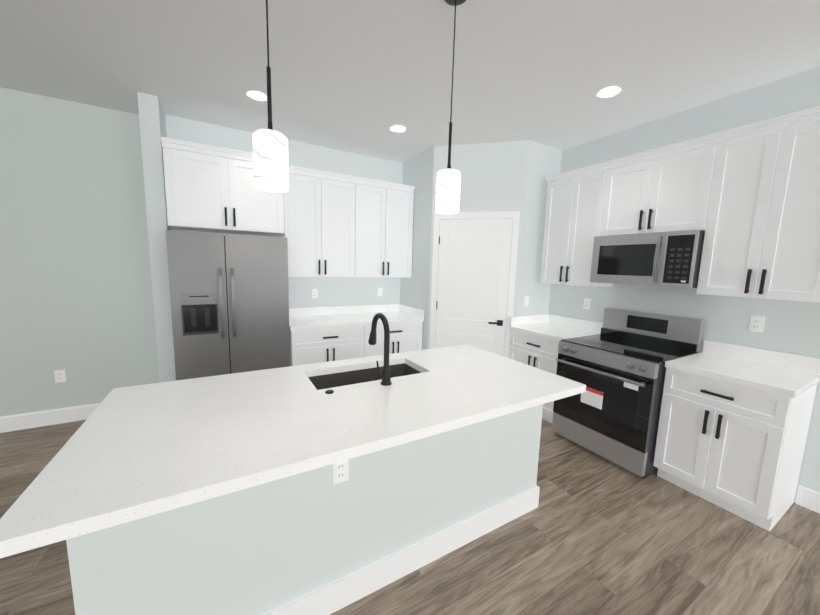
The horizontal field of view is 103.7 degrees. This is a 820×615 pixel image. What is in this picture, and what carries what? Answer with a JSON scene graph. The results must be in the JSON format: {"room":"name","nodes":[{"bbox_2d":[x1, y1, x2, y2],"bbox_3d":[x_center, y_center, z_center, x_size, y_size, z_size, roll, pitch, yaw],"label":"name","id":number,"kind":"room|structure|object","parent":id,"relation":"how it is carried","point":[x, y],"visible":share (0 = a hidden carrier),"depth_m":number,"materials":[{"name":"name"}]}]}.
{"room":"kitchen","nodes":[
{"label":"kitchen","id":0,"kind":"room"},
{"bbox_2d":[137,92,175,382],"bbox_3d":[-2.308,-0.349,3.038,0.133,2.871,0.530,-3,9,-30],"label":"wall","id":1,"kind":"structure","parent":0,"point":[152,120],"depth_m":2.76,"materials":[{"name":"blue paint"}]},
{"bbox_2d":[0,87,402,416],"bbox_3d":[-2.583,-0.375,3.177,8.276,2.871,0.291,-3,9,-30],"label":"wall","id":2,"kind":"structure","parent":0,"point":[76,299],"depth_m":2.94,"materials":[{"name":"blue paint"}]},
{"bbox_2d":[0,403,99,432],"bbox_3d":[-4.311,1.058,2.387,4.096,0.142,0.016,-3,9,-30],"label":"baseboard","id":3,"kind":"structure","parent":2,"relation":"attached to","point":[9,423],"depth_m":2.94,"materials":[{"name":"white wood"}]},
{"bbox_2d":[54,370,65,382],"bbox_3d":[-3.215,0.631,2.959,0.070,0.114,0.010,-3,9,-30],"label":"electrical outlet plate","id":4,"kind":"object","parent":2,"relation":"attached to","point":[60,376],"depth_m":2.96,"materials":[{"name":"white plastic"}]},
{"bbox_2d":[162,141,288,236],"bbox_3d":[-1.730,-1.061,3.095,0.941,0.659,0.517,-3,9,-30],"label":"upper cabinet","id":5,"kind":"object","parent":2,"relation":"attached to","point":[208,190],"depth_m":2.83,"materials":[{"name":"white wood"}]},
{"bbox_2d":[312,289,317,297],"bbox_3d":[-1.141,-0.167,3.863,0.070,0.114,0.010,-3,9,-30],"label":"electrical outlet plate","id":6,"kind":"object","parent":2,"relation":"attached to","point":[314,291],"depth_m":3.86,"materials":[{"name":"white plastic"}]},
{"bbox_2d":[287,169,360,276],"bbox_3d":[-1.012,-0.897,3.646,0.829,1.089,0.322,-3,9,-30],"label":"upper cabinet","id":7,"kind":"object","parent":2,"relation":"attached to","point":[328,224],"depth_m":3.51,"materials":[{"name":"white wood"}]},
{"bbox_2d":[289,304,396,315],"bbox_3d":[-0.813,0.032,4.071,1.545,0.099,0.018,-3,9,-30],"label":"backsplash","id":8,"kind":"structure","parent":2,"relation":"attached to","point":[385,307],"depth_m":4.02,"materials":[{"name":"white stone"}]},
{"bbox_2d":[377,288,382,295],"bbox_3d":[-0.399,-0.207,4.285,0.070,0.114,0.010,-3,9,-30],"label":"electrical outlet plate","id":9,"kind":"object","parent":2,"relation":"attached to","point":[379,293],"depth_m":4.28,"materials":[{"name":"white plastic"}]},
{"bbox_2d":[361,181,413,276],"bbox_3d":[-0.402,-0.925,3.993,0.824,1.089,0.322,-3,9,-30],"label":"upper cabinet","id":10,"kind":"object","parent":2,"relation":"attached to","point":[386,210],"depth_m":3.88,"materials":[{"name":"white wood"}]},
{"bbox_2d":[0,419,819,614],"bbox_3d":[0.817,1.540,0.605,11.480,0.080,8.560,-3,9,-30],"label":"floor","id":11,"kind":"structure","parent":0,"point":[592,533],"depth_m":1.73,"materials":[{"name":"wood"}]},
{"bbox_2d":[166,230,289,379],"bbox_3d":[-1.719,0.204,3.161,0.923,1.775,0.698,-3,9,-30],"label":"refrigerator","id":12,"kind":"object","parent":11,"relation":"on","point":[229,296],"visible":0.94,"depth_m":2.85,"materials":[{"name":"grey metal"}]},
{"bbox_2d":[66,361,551,614],"bbox_3d":[-0.283,0.868,1.838,2.177,0.875,0.760,-3,9,-30],"label":"kitchen island","id":13,"kind":"object","parent":11,"relation":"on","point":[326,488],"depth_m":1.38,"materials":[{"name":"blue paint"}]},
{"bbox_2d":[0,345,585,557],"bbox_3d":[-0.232,0.429,1.672,2.199,0.040,1.010,-3,9,-30],"label":"island countertop","id":14,"kind":"structure","parent":13,"relation":"on","point":[150,450],"depth_m":1.23,"materials":[{"name":"white stone"}]},
{"bbox_2d":[289,324,372,365],"bbox_3d":[-0.977,0.606,3.707,0.830,0.875,0.626,-3,9,-30],"label":"base cabinet","id":15,"kind":"object","parent":11,"relation":"on","point":[324,334],"depth_m":3.38,"materials":[{"name":"white wood"}]},
{"bbox_2d":[289,312,423,331],"bbox_3d":[-0.660,0.140,3.812,1.545,0.040,0.643,-3,9,-30],"label":"countertop","id":16,"kind":"structure","parent":15,"relation":"on","point":[347,319],"depth_m":3.66,"materials":[{"name":"white stone"}]},
{"bbox_2d":[373,320,423,355],"bbox_3d":[-0.366,0.578,4.054,0.824,0.875,0.626,-3,9,-30],"label":"base cabinet","id":17,"kind":"object","parent":11,"relation":"on","point":[403,337],"depth_m":3.81,"materials":[{"name":"white wood"}]},
{"bbox_2d":[509,314,602,422],"bbox_3d":[1.523,0.636,3.459,0.661,1.015,0.677,-3,9,-30],"label":"base cabinet","id":18,"kind":"object","parent":11,"relation":"on","point":[535,340],"visible":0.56,"depth_m":3.36,"materials":[{"name":"white wood"}]},
{"bbox_2d":[552,308,704,478],"bbox_3d":[1.817,0.650,2.788,0.800,1.175,0.766,-3,9,-30],"label":"range","id":19,"kind":"object","parent":11,"relation":"on","point":[616,367],"visible":0.92,"depth_m":2.61,"materials":[{"name":"grey metal"}]},
{"bbox_2d":[653,340,819,531],"bbox_3d":[2.228,0.814,2.237,0.661,1.015,0.609,-3,9,-30],"label":"base cabinet","id":20,"kind":"object","parent":11,"relation":"on","point":[733,425],"visible":1,"depth_m":2.07,"materials":[{"name":"white wood"}]},
{"bbox_2d":[0,0,819,162],"bbox_3d":[0.896,-1.395,0.224,11.480,0.100,8.560,-3,9,-30],"label":"ceiling","id":21,"kind":"structure","parent":0,"point":[361,77],"depth_m":2.11,"materials":[{"name":"paint"}]},
{"bbox_2d":[246,90,266,100],"bbox_3d":[-1.229,-1.707,2.595,0.160,0.006,0.160,-3,9,-30],"label":"recessed light","id":22,"kind":"object","parent":21,"relation":"in","point":[258,96],"visible":0.92,"depth_m":2.59,"materials":[{"name":"white plastic"}]},
{"bbox_2d":[252,0,288,191],"bbox_3d":[-0.536,-0.986,1.215,0.128,1.039,0.128,-3,9,-30],"label":"pendant light","id":23,"kind":"object","parent":21,"relation":"hanging from","point":[270,160],"visible":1,"depth_m":1.22,"materials":[{"name":"white glass"}]},
{"bbox_2d":[390,125,405,131],"bbox_3d":[-0.117,-1.749,3.148,0.160,0.006,0.160,-3,9,-30],"label":"recessed light","id":24,"kind":"object","parent":21,"relation":"in","point":[397,129],"visible":1,"depth_m":3.15,"materials":[{"name":"white plastic"}]},
{"bbox_2d":[435,0,465,213],"bbox_3d":[0.211,-1.022,1.640,0.128,1.039,0.128,-3,9,-30],"label":"pendant light","id":25,"kind":"object","parent":21,"relation":"hanging from","point":[448,185],"visible":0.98,"depth_m":1.64,"materials":[{"name":"white glass"}]},
{"bbox_2d":[597,86,621,97],"bbox_3d":[1.486,-1.609,2.406,0.160,0.006,0.160,-3,9,-30],"label":"recessed light","id":26,"kind":"object","parent":21,"relation":"in","point":[607,93],"visible":1,"depth_m":2.41,"materials":[{"name":"white plastic"}]},
{"bbox_2d":[400,140,561,349],"bbox_3d":[0.769,-0.404,4.104,1.256,2.871,1.429,-3,9,-30],"label":"wall","id":27,"kind":"structure","parent":0,"point":[505,176],"depth_m":3.56,"materials":[{"name":"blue paint"}]},
{"bbox_2d":[397,304,423,315],"bbox_3d":[0.008,0.041,4.172,0.020,0.099,0.625,-3,9,-30],"label":"backsplash","id":28,"kind":"structure","parent":27,"relation":"attached to","point":[400,308],"depth_m":4.15,"materials":[{"name":"white stone"}]},
{"bbox_2d":[429,211,520,357],"bbox_3d":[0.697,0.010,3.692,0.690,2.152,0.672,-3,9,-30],"label":"pantry door","id":29,"kind":"structure","parent":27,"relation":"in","point":[472,265],"depth_m":3.65,"materials":[{"name":"white wood"}]},
{"bbox_2d":[524,296,528,305],"bbox_3d":[1.312,-0.070,3.628,0.070,0.114,0.010,-3,9,-30],"label":"electrical outlet plate","id":30,"kind":"object","parent":27,"relation":"attached to","point":[526,298],"depth_m":3.62,"materials":[{"name":"white plastic"}]},
{"bbox_2d":[548,66,819,501],"bbox_3d":[1.916,-0.296,3.511,0.140,2.871,3.612,-3,9,-30],"label":"wall","id":31,"kind":"structure","parent":0,"point":[791,327],"depth_m":2.48,"materials":[{"name":"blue paint"}]},
{"bbox_2d":[540,166,612,286],"bbox_3d":[1.754,-0.774,3.280,0.322,1.089,0.671,-3,9,-30],"label":"upper cabinet","id":32,"kind":"object","parent":31,"relation":"attached to","point":[572,214],"depth_m":3.21,"materials":[{"name":"white wood"}]},
{"bbox_2d":[583,298,590,309],"bbox_3d":[1.884,-0.040,3.434,0.010,0.114,0.070,-3,9,-30],"label":"electrical outlet plate","id":33,"kind":"object","parent":31,"relation":"attached to","point":[586,305],"depth_m":3.43,"materials":[{"name":"white plastic"}]},
{"bbox_2d":[596,138,703,235],"bbox_3d":[2.084,-0.923,2.689,0.322,0.624,0.756,-3,9,-30],"label":"upper cabinet","id":34,"kind":"object","parent":31,"relation":"attached to","point":[655,192],"depth_m":2.60,"materials":[{"name":"white wood"}]},
{"bbox_2d":[590,230,704,287],"bbox_3d":[2.013,-0.401,2.724,0.454,0.417,0.752,-3,9,-30],"label":"microwave","id":35,"kind":"object","parent":34,"relation":"attached to","point":[668,259],"visible":0.98,"depth_m":2.56,"materials":[{"name":"grey metal"}]},
{"bbox_2d":[692,110,819,302],"bbox_3d":[2.402,-0.611,2.157,0.322,1.089,0.675,-3,9,-30],"label":"upper cabinet","id":36,"kind":"object","parent":31,"relation":"attached to","point":[746,198],"depth_m":2.07,"materials":[{"name":"white wood"}]},
{"bbox_2d":[749,316,764,332],"bbox_3d":[2.516,0.120,2.338,0.010,0.114,0.070,-3,9,-30],"label":"electrical outlet plate","id":37,"kind":"object","parent":31,"relation":"attached to","point":[756,324],"depth_m":2.33,"materials":[{"name":"white plastic"}]},
{"bbox_2d":[795,485,819,513],"bbox_3d":[4.071,1.219,2.934,3.220,0.130,0.139,-3,9,-30],"label":"baseboard","id":38,"kind":"structure","parent":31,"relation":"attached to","point":[807,498],"depth_m":2.15,"materials":[{"name":"white wood"}]}
]}

